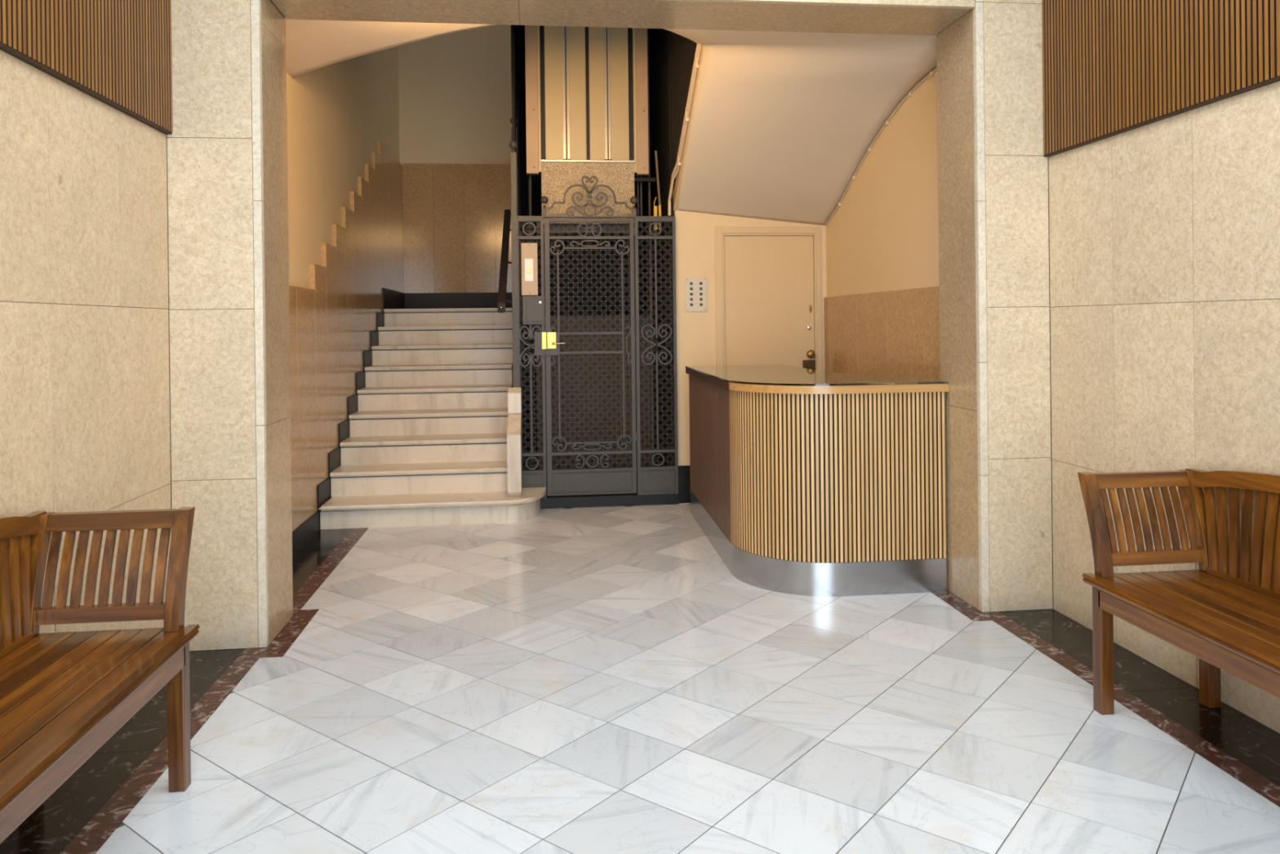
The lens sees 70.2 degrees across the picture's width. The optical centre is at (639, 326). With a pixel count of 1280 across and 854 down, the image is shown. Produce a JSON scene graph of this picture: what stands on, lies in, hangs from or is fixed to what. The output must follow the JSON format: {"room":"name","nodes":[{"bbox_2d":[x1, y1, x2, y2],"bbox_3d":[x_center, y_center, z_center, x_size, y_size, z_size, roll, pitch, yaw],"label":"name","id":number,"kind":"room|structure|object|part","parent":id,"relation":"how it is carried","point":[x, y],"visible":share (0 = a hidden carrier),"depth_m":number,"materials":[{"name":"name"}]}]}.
{"room":"lobby","nodes":[
{"label":"lobby","id":0,"kind":"room"},
{"bbox_2d":[0,48,171,633],"bbox_3d":[-1.734,-0.338,1.073,0.200,3.350,5.320,-1,0,-6],"label":"wall","id":1,"kind":"structure","parent":0,"point":[85,384],"depth_m":3.01,"materials":[{"name":"stone"}]},
{"bbox_2d":[0,0,173,134],"bbox_3d":[-1.784,-1.400,2.425,0.026,1.230,2.619,-1,0,-6],"label":"slatted panel","id":2,"kind":"object","parent":1,"relation":"attached to","point":[117,53],"visible":1,"depth_m":3.15,"materials":[{"name":"brown wood"}]},
{"bbox_2d":[286,46,404,531],"bbox_3d":[-2.388,-1.919,7.106,0.230,6.500,6.040,-1,0,-6],"label":"wall","id":3,"kind":"structure","parent":0,"point":[344,168],"depth_m":6.63,"materials":[{"name":"beige paint"}]},
{"bbox_2d":[292,287,404,555],"bbox_3d":[-2.246,0.490,7.035,0.040,1.706,5.819,-1,0,-6],"label":"baseboard","id":4,"kind":"structure","parent":3,"relation":"attached to","point":[392,299],"depth_m":6.72,"materials":[{"name":"black stone"}]},
{"bbox_3d":[-2.136,1.191,6.120,0.040,0.305,0.351,-1,0,-6],"label":"skirting","id":5,"kind":"part","parent":4,"relation":"part of","materials":[{"name":"black stone"}]},
{"bbox_3d":[-2.174,1.024,6.445,0.040,0.305,0.351,-1,0,-6],"label":"skirting","id":6,"kind":"part","parent":4,"relation":"part of","materials":[{"name":"black stone"}]},
{"bbox_3d":[-2.212,0.857,6.769,0.040,0.305,0.351,-1,0,-6],"label":"skirting","id":7,"kind":"part","parent":4,"relation":"part of","materials":[{"name":"black stone"}]},
{"bbox_3d":[-2.251,0.689,7.094,0.040,0.305,0.351,-1,0,-6],"label":"skirting","id":8,"kind":"part","parent":4,"relation":"part of","materials":[{"name":"black stone"}]},
{"bbox_3d":[-2.289,0.522,7.418,0.040,0.305,0.351,-1,0,-6],"label":"skirting","id":9,"kind":"part","parent":4,"relation":"part of","materials":[{"name":"black stone"}]},
{"bbox_3d":[-2.327,0.355,7.743,0.040,0.305,0.351,-1,0,-6],"label":"skirting","id":10,"kind":"part","parent":4,"relation":"part of","materials":[{"name":"black stone"}]},
{"bbox_3d":[-2.366,0.187,8.068,0.040,0.305,0.351,-1,0,-6],"label":"skirting","id":11,"kind":"part","parent":4,"relation":"part of","materials":[{"name":"black stone"}]},
{"bbox_3d":[-2.404,0.020,8.392,0.040,0.305,0.351,-1,0,-6],"label":"skirting","id":12,"kind":"part","parent":4,"relation":"part of","materials":[{"name":"black stone"}]},
{"bbox_3d":[-2.500,-0.180,9.233,0.040,0.370,1.391,-1,0,-6],"label":"skirting","id":13,"kind":"part","parent":4,"relation":"part of","materials":[{"name":"black stone"}]},
{"bbox_2d":[398,24,511,293],"bbox_3d":[-0.824,-1.944,10.205,4.030,6.500,0.230,-1,0,-6],"label":"wall","id":14,"kind":"structure","parent":0,"point":[455,88],"depth_m":9.97,"materials":[{"name":"beige paint"}]},
{"bbox_2d":[404,292,511,308],"bbox_3d":[-1.693,-0.273,9.988,1.735,0.200,0.010,-1,0,-6],"label":"baseboard","id":15,"kind":"structure","parent":14,"relation":"attached to","point":[465,300],"depth_m":9.95,"materials":[{"name":"black stone"}]},
{"bbox_2d":[284,17,937,226],"bbox_3d":[-0.268,-1.225,5.493,3.670,0.981,2.352,-1,0,-6],"label":"ceiling","id":16,"kind":"structure","parent":0,"point":[782,123],"depth_m":5.58,"materials":[{"name":"paint"}]},
{"bbox_2d":[667,43,702,215],"bbox_3d":[0.299,-1.288,6.050,0.042,0.957,1.221,-1,0,-8],"label":"cable conduit","id":17,"kind":"object","parent":16,"relation":"attached to","point":[695,65],"visible":0.98,"depth_m":6.02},
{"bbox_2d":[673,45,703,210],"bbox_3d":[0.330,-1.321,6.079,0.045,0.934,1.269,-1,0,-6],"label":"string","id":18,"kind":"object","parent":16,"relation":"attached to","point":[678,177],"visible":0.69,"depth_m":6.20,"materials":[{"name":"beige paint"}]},
{"bbox_2d":[0,503,1279,853],"bbox_3d":[0.147,1.342,2.644,4.350,0.061,8.020,-1,0,-6],"label":"floor","id":19,"kind":"structure","parent":0,"point":[588,680],"depth_m":3.00,"materials":[{"name":"stone"}]},
{"bbox_2d":[0,506,199,844],"bbox_3d":[-1.432,0.909,1.742,0.485,0.848,1.990,-1,0,-6],"label":"bench","id":20,"kind":"object","parent":19,"relation":"on","point":[64,695],"visible":1,"depth_m":2.52,"materials":[{"name":"brown wood"}]},
{"bbox_3d":[-1.628,0.870,1.720,0.025,0.018,1.700,-1,0,-6],"label":"rail","id":21,"kind":"part","parent":20,"relation":"part of","materials":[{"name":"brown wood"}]},
{"bbox_3d":[-1.662,0.544,1.744,0.037,0.113,1.915,-1,0,-6],"label":"rail","id":22,"kind":"part","parent":20,"relation":"part of","materials":[{"name":"brown wood"}]},
{"bbox_3d":[-1.747,0.715,2.637,0.038,0.328,0.139,-1,0,-6],"label":"post","id":23,"kind":"part","parent":20,"relation":"part of","materials":[{"name":"brown wood"}]},
{"bbox_3d":[-1.546,0.824,2.620,0.355,0.041,0.037,-1,0,-6],"label":"rail","id":24,"kind":"part","parent":20,"relation":"part of","materials":[{"name":"brown wood"}]},
{"bbox_3d":[-1.207,0.894,1.768,0.032,0.038,1.824,-1,0,-6],"label":"seat moulding","id":25,"kind":"part","parent":20,"relation":"part of","materials":[{"name":"brown wood"}]},
{"bbox_3d":[-1.558,0.573,2.697,0.355,0.047,0.050,-1,0,-6],"label":"rail","id":26,"kind":"part","parent":20,"relation":"part of","materials":[{"name":"brown wood"}]},
{"bbox_3d":[-1.327,1.120,2.624,0.046,0.418,0.048,-1,0,-6],"label":"leg","id":27,"kind":"part","parent":20,"relation":"part of","materials":[{"name":"brown wood"}]},
{"bbox_3d":[-1.355,0.710,2.682,0.042,0.330,0.140,-1,0,-6],"label":"post","id":28,"kind":"part","parent":20,"relation":"part of","materials":[{"name":"brown wood"}]},
{"bbox_2d":[165,0,293,651],"bbox_3d":[-1.869,-0.343,3.940,0.570,3.350,0.407,-1,0,-6],"label":"pier","id":29,"kind":"object","parent":19,"relation":"on","point":[229,374],"visible":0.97,"depth_m":3.76,"materials":[{"name":"stone"}]},
{"bbox_2d":[271,0,974,35],"bbox_3d":[-0.057,-1.732,4.143,3.110,0.613,0.409,-1,0,-6],"label":"lintel","id":30,"kind":"object","parent":29,"relation":"on","point":[910,17],"visible":1,"depth_m":4.14,"materials":[{"name":"stone"}]},
{"bbox_2d":[318,307,546,529],"bbox_3d":[-1.587,0.574,7.992,1.475,1.493,3.983,-1,0,-6],"label":"staircase","id":31,"kind":"structure","parent":19,"relation":"on","point":[435,438],"depth_m":6.90,"materials":[{"name":"beige stone"}]},
{"bbox_2d":[509,24,674,494],"bbox_3d":[-0.473,-1.792,7.638,1.198,6.200,2.109,-1,0,-6],"label":"cage","id":32,"kind":"object","parent":19,"relation":"on","point":[659,49],"visible":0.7,"depth_m":8.00,"materials":[{"name":"grey paint"}]},
{"bbox_2d":[497,208,511,312],"bbox_3d":[-1.030,-0.556,7.094,0.098,0.919,1.623,-1,0,-6],"label":"handrail","id":33,"kind":"object","parent":32,"relation":"attached to","point":[502,300],"visible":0.91,"depth_m":6.86,"materials":[{"name":"black wood"}]},
{"bbox_3d":[-0.962,-0.115,7.087,0.042,2.860,0.042,-1,0,-6],"label":"cage post","id":34,"kind":"part","parent":32,"relation":"part of","materials":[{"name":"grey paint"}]},
{"bbox_3d":[-0.896,0.030,6.561,0.042,2.570,0.042,-1,0,-6],"label":"cage post","id":35,"kind":"part","parent":32,"relation":"part of","materials":[{"name":"grey metal"}]},
{"bbox_3d":[-1.019,-0.245,7.583,0.042,3.120,0.042,-1,0,-6],"label":"cage post","id":36,"kind":"part","parent":32,"relation":"part of","materials":[{"name":"grey metal"}]},
{"bbox_3d":[-1.078,-0.376,8.080,0.042,3.380,0.042,-1,0,-6],"label":"cage post","id":37,"kind":"part","parent":32,"relation":"part of","materials":[{"name":"black metal"}]},
{"bbox_3d":[-1.138,-0.636,8.586,0.042,3.900,0.042,-1,0,-6],"label":"cage post","id":38,"kind":"part","parent":32,"relation":"part of","materials":[{"name":"black metal"}]},
{"bbox_3d":[-0.858,-1.711,7.016,0.016,5.950,0.040,-1,0,-6],"label":"guide rail","id":39,"kind":"part","parent":32,"relation":"part of","materials":[{"name":"metal"}]},
{"bbox_2d":[524,25,655,246],"bbox_3d":[-0.450,-2.152,7.502,0.975,2.880,1.385,-1,0,-6],"label":"car","id":40,"kind":"object","parent":32,"relation":"in","point":[586,88],"visible":0.82,"depth_m":6.86,"materials":[{"name":"metal"}]},
{"bbox_3d":[-0.829,-0.966,6.900,0.015,0.360,0.015,-1,0,-29],"label":"hanger rod","id":41,"kind":"part","parent":40,"relation":"part of","materials":[{"name":"grey paint"}]},
{"bbox_3d":[-0.817,-2.364,6.814,0.091,2.445,0.070,-1,0,-6],"label":"car post","id":42,"kind":"part","parent":40,"relation":"part of","materials":[{"name":"beige wood"}]},
{"bbox_3d":[-0.655,-2.416,6.835,0.129,2.344,0.015,-1,0,-6],"label":"door panel","id":43,"kind":"part","parent":40,"relation":"part of","materials":[{"name":"beige wood"}]},
{"bbox_3d":[-0.477,-2.418,6.855,0.122,2.344,0.015,-1,0,-6],"label":"door panel","id":44,"kind":"part","parent":40,"relation":"part of","materials":[{"name":"beige wood"}]},
{"bbox_3d":[-0.391,-1.239,6.840,0.707,0.016,0.055,-1,0,-6],"label":"sill","id":45,"kind":"part","parent":40,"relation":"part of","materials":[{"name":"metal"}]},
{"bbox_3d":[-0.335,-2.420,6.871,0.111,2.344,0.015,-1,0,-6],"label":"door panel","id":46,"kind":"part","parent":40,"relation":"part of","materials":[{"name":"beige wood"}]},
{"bbox_3d":[-0.165,-2.422,6.890,0.139,2.344,0.015,-1,0,-6],"label":"door panel","id":47,"kind":"part","parent":40,"relation":"part of","materials":[{"name":"beige wood"}]},
{"bbox_3d":[-0.015,-0.986,6.991,0.015,0.340,0.015,-1,0,-29],"label":"hanger rod","id":48,"kind":"part","parent":40,"relation":"part of","materials":[{"name":"grey paint"}]},
{"bbox_3d":[0.010,-1.001,6.994,0.015,0.310,0.015,-1,0,16],"label":"hanger rod","id":49,"kind":"part","parent":40,"relation":"part of","materials":[{"name":"grey paint"}]},
{"bbox_3d":[0.005,-2.373,6.906,0.089,2.445,0.070,-1,0,-6],"label":"car post","id":50,"kind":"part","parent":40,"relation":"part of","materials":[{"name":"beige wood"}]},
{"bbox_2d":[516,175,678,497],"bbox_3d":[-0.303,0.068,6.609,1.148,2.326,0.092,-1,0,-6],"label":"gate","id":51,"kind":"object","parent":32,"relation":"attached to","point":[650,480],"visible":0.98,"depth_m":6.62,"materials":[{"name":"grey metal"}]},
{"bbox_3d":[-0.796,-0.641,6.572,0.159,0.022,0.036,-1,0,-6],"label":"rail","id":52,"kind":"part","parent":51,"relation":"part of","materials":[{"name":"grey metal"}]},
{"bbox_3d":[-0.798,-0.772,6.571,0.159,0.028,0.036,-1,0,-6],"label":"rail","id":53,"kind":"part","parent":51,"relation":"part of","materials":[{"name":"grey metal"}]},
{"bbox_3d":[-0.794,-0.414,6.550,0.115,0.376,0.008,-1,0,-6],"label":"call plate","id":54,"kind":"part","parent":51,"relation":"part of","materials":[{"name":"beige metal"}]},
{"bbox_3d":[-0.790,0.037,6.573,0.012,0.105,0.012,-1,0,-6],"label":"rod","id":55,"kind":"part","parent":51,"relation":"part of","materials":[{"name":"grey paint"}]},
{"bbox_3d":[-0.784,0.555,6.574,0.012,0.712,0.012,-1,0,-6],"label":"rod","id":56,"kind":"part","parent":51,"relation":"part of","materials":[{"name":"grey paint"}]},
{"bbox_3d":[-0.778,0.922,6.575,0.159,0.021,0.036,-1,0,-6],"label":"rail","id":57,"kind":"part","parent":51,"relation":"part of","materials":[{"name":"grey metal"}]},
{"bbox_3d":[-0.777,1.047,6.575,0.159,0.019,0.036,-1,0,-6],"label":"rail","id":58,"kind":"part","parent":51,"relation":"part of","materials":[{"name":"grey metal"}]},
{"bbox_3d":[-0.776,1.138,6.576,0.159,0.164,0.012,-1,0,-6],"label":"kick panel","id":59,"kind":"part","parent":51,"relation":"part of","materials":[{"name":"grey paint"}]},
{"bbox_3d":[-0.757,-0.117,6.549,0.124,0.162,0.007,-1,0,-6],"label":"key box lid","id":60,"kind":"part","parent":51,"relation":"part of","materials":[{"name":"grey paint"}]},
{"bbox_3d":[-0.720,0.124,6.559,0.079,0.168,0.006,-1,0,-6],"label":"keeper plate","id":61,"kind":"part","parent":51,"relation":"part of","materials":[{"name":"grey paint"}]},
{"bbox_3d":[-0.630,0.123,6.568,0.098,0.168,0.006,-1,0,-6],"label":"lock plate","id":62,"kind":"part","parent":51,"relation":"part of","materials":[{"name":"yellow metal"}]},
{"bbox_3d":[-0.588,0.138,6.596,0.012,1.368,0.012,-1,0,-6],"label":"rod","id":63,"kind":"part","parent":51,"relation":"part of","materials":[{"name":"grey paint"}]},
{"bbox_3d":[-0.367,-0.771,6.617,0.583,0.024,0.036,-1,0,-6],"label":"rail","id":64,"kind":"part","parent":51,"relation":"part of","materials":[{"name":"grey metal"}]},
{"bbox_3d":[-0.364,-0.571,6.620,0.373,0.012,0.012,-1,0,-6],"label":"rod","id":65,"kind":"part","parent":51,"relation":"part of","materials":[{"name":"grey paint"}]},
{"bbox_3d":[-0.366,-0.645,6.618,0.583,0.020,0.036,-1,0,-6],"label":"rail","id":66,"kind":"part","parent":51,"relation":"part of","materials":[{"name":"grey metal"}]},
{"bbox_3d":[-0.348,0.843,6.623,0.373,0.012,0.012,-1,0,-6],"label":"rod","id":67,"kind":"part","parent":51,"relation":"part of","materials":[{"name":"grey paint"}]},
{"bbox_3d":[-0.346,1.042,6.622,0.583,0.019,0.036,-1,0,-6],"label":"rail","id":68,"kind":"part","parent":51,"relation":"part of","materials":[{"name":"grey metal"}]},
{"bbox_3d":[-0.348,0.916,6.621,0.583,0.022,0.036,-1,0,-6],"label":"rail","id":69,"kind":"part","parent":51,"relation":"part of","materials":[{"name":"grey metal"}]},
{"bbox_3d":[-0.346,1.127,6.624,0.583,0.152,0.012,-1,0,-6],"label":"kick panel","id":70,"kind":"part","parent":51,"relation":"part of","materials":[{"name":"grey paint"}]},
{"bbox_3d":[-0.344,1.210,6.622,0.583,0.014,0.036,-1,0,-6],"label":"rail","id":71,"kind":"part","parent":51,"relation":"part of","materials":[{"name":"grey metal"}]},
{"bbox_3d":[-0.124,0.132,6.648,0.012,1.368,0.012,-1,0,-6],"label":"rod","id":72,"kind":"part","parent":51,"relation":"part of","materials":[{"name":"grey paint"}]},
{"bbox_2d":[653,196,657,239],"bbox_3d":[0.113,-0.803,6.759,0.024,0.313,0.060,-1,0,-6],"label":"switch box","id":73,"kind":"object","parent":51,"relation":"attached to","point":[655,207],"visible":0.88,"depth_m":6.73,"materials":[{"name":"metal"}]},
{"bbox_3d":[0.109,-0.782,6.673,0.254,0.028,0.036,-1,0,-6],"label":"rail","id":74,"kind":"part","parent":51,"relation":"part of","materials":[{"name":"grey metal"}]},
{"bbox_3d":[0.110,-0.651,6.673,0.254,0.022,0.036,-1,0,-6],"label":"rail","id":75,"kind":"part","parent":51,"relation":"part of","materials":[{"name":"grey metal"}]},
{"bbox_3d":[0.117,-0.281,6.674,0.012,0.719,0.012,-1,0,-6],"label":"rod","id":76,"kind":"part","parent":51,"relation":"part of","materials":[{"name":"grey paint"}]},
{"bbox_3d":[0.126,0.544,6.676,0.012,0.712,0.012,-1,0,-6],"label":"rod","id":77,"kind":"part","parent":51,"relation":"part of","materials":[{"name":"grey paint"}]},
{"bbox_3d":[0.130,1.036,6.677,0.254,0.019,0.036,-1,0,-6],"label":"rail","id":78,"kind":"part","parent":51,"relation":"part of","materials":[{"name":"grey metal"}]},
{"bbox_3d":[0.128,0.911,6.677,0.254,0.021,0.036,-1,0,-6],"label":"rail","id":79,"kind":"part","parent":51,"relation":"part of","materials":[{"name":"grey metal"}]},
{"bbox_3d":[0.131,1.127,6.677,0.254,0.164,0.012,-1,0,-6],"label":"kick panel","id":80,"kind":"part","parent":51,"relation":"part of","materials":[{"name":"grey paint"}]},
{"bbox_3d":[0.132,1.217,6.677,0.254,0.016,0.036,-1,0,-6],"label":"rail","id":81,"kind":"part","parent":51,"relation":"part of","materials":[{"name":"grey metal"}]},
{"bbox_2d":[657,204,661,230],"bbox_3d":[0.146,-0.809,6.755,0.016,0.185,0.045,-1,0,-6],"label":"switch box","id":82,"kind":"object","parent":51,"relation":"attached to","point":[659,206],"visible":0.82,"depth_m":6.73,"materials":[{"name":"yellow metal"}]},
{"bbox_3d":[0.064,-1.722,7.120,0.016,5.950,0.040,-1,0,-6],"label":"guide rail","id":83,"kind":"part","parent":32,"relation":"part of","materials":[{"name":"black metal"}]},
{"bbox_2d":[654,150,662,216],"bbox_3d":[0.138,-1.063,6.820,0.051,0.509,0.020,-1,0,11],"label":"vertical conduit","id":84,"kind":"object","parent":32,"relation":"attached to","point":[655,151],"visible":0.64,"depth_m":6.81,"materials":[{"name":"grey metal"}]},
{"bbox_2d":[540,491,679,508],"bbox_3d":[-0.315,1.270,6.678,1.194,0.078,0.140,-1,0,-6],"label":"sill","id":85,"kind":"structure","parent":19,"relation":"on","point":[625,499],"depth_m":6.62,"materials":[{"name":"black stone"}]},
{"bbox_2d":[684,364,949,596],"bbox_3d":[0.897,0.785,5.397,1.013,1.026,2.074,-1,0,-6],"label":"reception desk","id":86,"kind":"object","parent":19,"relation":"on","point":[805,482],"depth_m":4.43,"materials":[{"name":"brown wood"}]},
{"bbox_3d":[0.891,0.277,5.396,1.013,0.009,2.074,-1,0,-6],"label":"glass","id":87,"kind":"part","parent":86,"relation":"part of","materials":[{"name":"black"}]},
{"bbox_2d":[936,0,1053,612],"bbox_3d":[1.773,-0.385,4.348,0.540,3.350,0.407,-1,0,-6],"label":"pier","id":88,"kind":"object","parent":19,"relation":"on","point":[993,168],"visible":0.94,"depth_m":4.14,"materials":[{"name":"stone"}]},
{"bbox_2d":[1077,468,1279,715],"bbox_3d":[1.841,0.870,2.225,0.470,0.848,1.990,-1,0,-6],"label":"bench","id":89,"kind":"object","parent":19,"relation":"on","point":[1224,613],"visible":1,"depth_m":3.01,"materials":[{"name":"brown wood"}]},
{"bbox_3d":[1.561,0.675,3.124,0.042,0.330,0.140,-1,0,-6],"label":"post","id":90,"kind":"part","parent":89,"relation":"part of","materials":[{"name":"brown wood"}]},
{"bbox_3d":[1.557,1.086,3.062,0.046,0.418,0.048,-1,0,-6],"label":"leg","id":91,"kind":"part","parent":89,"relation":"part of","materials":[{"name":"brown wood"}]},
{"bbox_3d":[1.745,0.534,3.183,0.340,0.047,0.050,-1,0,-6],"label":"rail","id":92,"kind":"part","parent":89,"relation":"part of","materials":[{"name":"brown wood"}]},
{"bbox_3d":[1.756,0.785,3.106,0.340,0.041,0.037,-1,0,-6],"label":"rail","id":93,"kind":"part","parent":89,"relation":"part of","materials":[{"name":"brown wood"}]},
{"bbox_3d":[1.623,0.860,2.200,0.032,0.038,1.824,-1,0,-6],"label":"seat moulding","id":94,"kind":"part","parent":89,"relation":"part of","materials":[{"name":"brown wood"}]},
{"bbox_3d":[1.939,0.672,3.166,0.038,0.328,0.139,-1,0,-6],"label":"post","id":95,"kind":"part","parent":89,"relation":"part of","materials":[{"name":"brown wood"}]},
{"bbox_3d":[1.941,1.075,3.105,0.046,0.432,0.048,-1,0,-6],"label":"leg","id":96,"kind":"part","parent":89,"relation":"part of","materials":[{"name":"brown wood"}]},
{"bbox_3d":[2.049,0.500,2.275,0.037,0.113,1.915,-1,0,-6],"label":"rail","id":97,"kind":"part","parent":89,"relation":"part of","materials":[{"name":"brown wood"}]},
{"bbox_3d":[2.029,0.827,2.246,0.025,0.018,1.700,-1,0,-6],"label":"rail","id":98,"kind":"part","parent":89,"relation":"part of","materials":[{"name":"brown wood"}]},
{"bbox_2d":[671,31,697,189],"bbox_3d":[0.302,-2.935,6.077,0.018,3.925,1.264,-1,0,-6],"label":"wall","id":99,"kind":"structure","parent":0,"point":[683,49],"depth_m":6.36,"materials":[{"name":"black paint"}]},
{"bbox_2d":[670,31,826,465],"bbox_3d":[0.806,-1.955,6.830,1.143,6.500,0.120,-1,0,-6],"label":"wall","id":100,"kind":"structure","parent":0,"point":[695,232],"depth_m":6.73,"materials":[{"name":"beige paint"}]},
{"bbox_2d":[678,465,690,503],"bbox_3d":[0.424,1.161,6.720,0.288,0.277,0.020,-1,0,-6],"label":"baseboard","id":101,"kind":"structure","parent":100,"relation":"attached to","point":[684,486],"depth_m":6.70,"materials":[{"name":"black stone"}]},
{"bbox_2d":[684,276,706,311],"bbox_3d":[0.414,-0.237,6.721,0.163,0.255,0.014,-1,0,-6],"label":"plate","id":102,"kind":"object","parent":100,"relation":"attached to","point":[695,287],"visible":1,"depth_m":6.72,"materials":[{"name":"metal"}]},
{"bbox_2d":[715,226,822,370],"bbox_3d":[0.964,0.276,6.783,0.804,2.036,0.103,-1,0,-6],"label":"door","id":103,"kind":"structure","parent":100,"relation":"attached to","point":[768,279],"depth_m":6.79,"materials":[{"name":"beige paint"}]},
{"bbox_3d":[0.592,0.280,6.741,0.054,2.036,0.014,-1,0,-6],"label":"frame","id":104,"kind":"part","parent":103,"relation":"part of","materials":[{"name":"beige paint"}]},
{"bbox_3d":[0.961,-0.719,6.782,0.713,0.048,0.014,-1,0,-6],"label":"frame","id":105,"kind":"part","parent":103,"relation":"part of","materials":[{"name":"beige paint"}]},
{"bbox_3d":[1.274,0.205,6.797,0.064,0.064,0.062,-1,0,-6],"label":"knob","id":106,"kind":"part","parent":103,"relation":"part of","materials":[{"name":"gold metal"}]},
{"bbox_3d":[1.345,0.271,6.825,0.037,2.036,0.014,-1,0,-6],"label":"frame","id":107,"kind":"part","parent":103,"relation":"part of","materials":[{"name":"beige paint"}]},
{"bbox_2d":[823,70,940,380],"bbox_3d":[1.403,-1.963,7.430,0.222,6.500,5.840,-1,0,-6],"label":"wall","id":108,"kind":"structure","parent":0,"point":[882,302],"depth_m":5.56,"materials":[{"name":"beige paint"}]},
{"bbox_2d":[826,67,937,225],"bbox_3d":[1.511,-1.081,5.683,0.016,0.653,2.242,-1,0,-6],"label":"cable","id":109,"kind":"object","parent":108,"relation":"attached to","point":[931,73],"visible":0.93,"depth_m":5.70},
{"bbox_2d":[1048,80,1279,733],"bbox_3d":[2.261,-0.384,1.521,0.200,3.350,5.320,-1,0,-6],"label":"wall","id":110,"kind":"structure","parent":0,"point":[1165,233],"depth_m":3.38,"materials":[{"name":"stone"}]},
{"bbox_2d":[1041,0,1279,156],"bbox_3d":[1.986,-1.415,2.847,0.026,1.288,2.619,-1,0,-6],"label":"slatted panel","id":111,"kind":"object","parent":110,"relation":"attached to","point":[1110,68],"visible":1,"depth_m":3.46,"materials":[{"name":"brown wood"}]}
]}

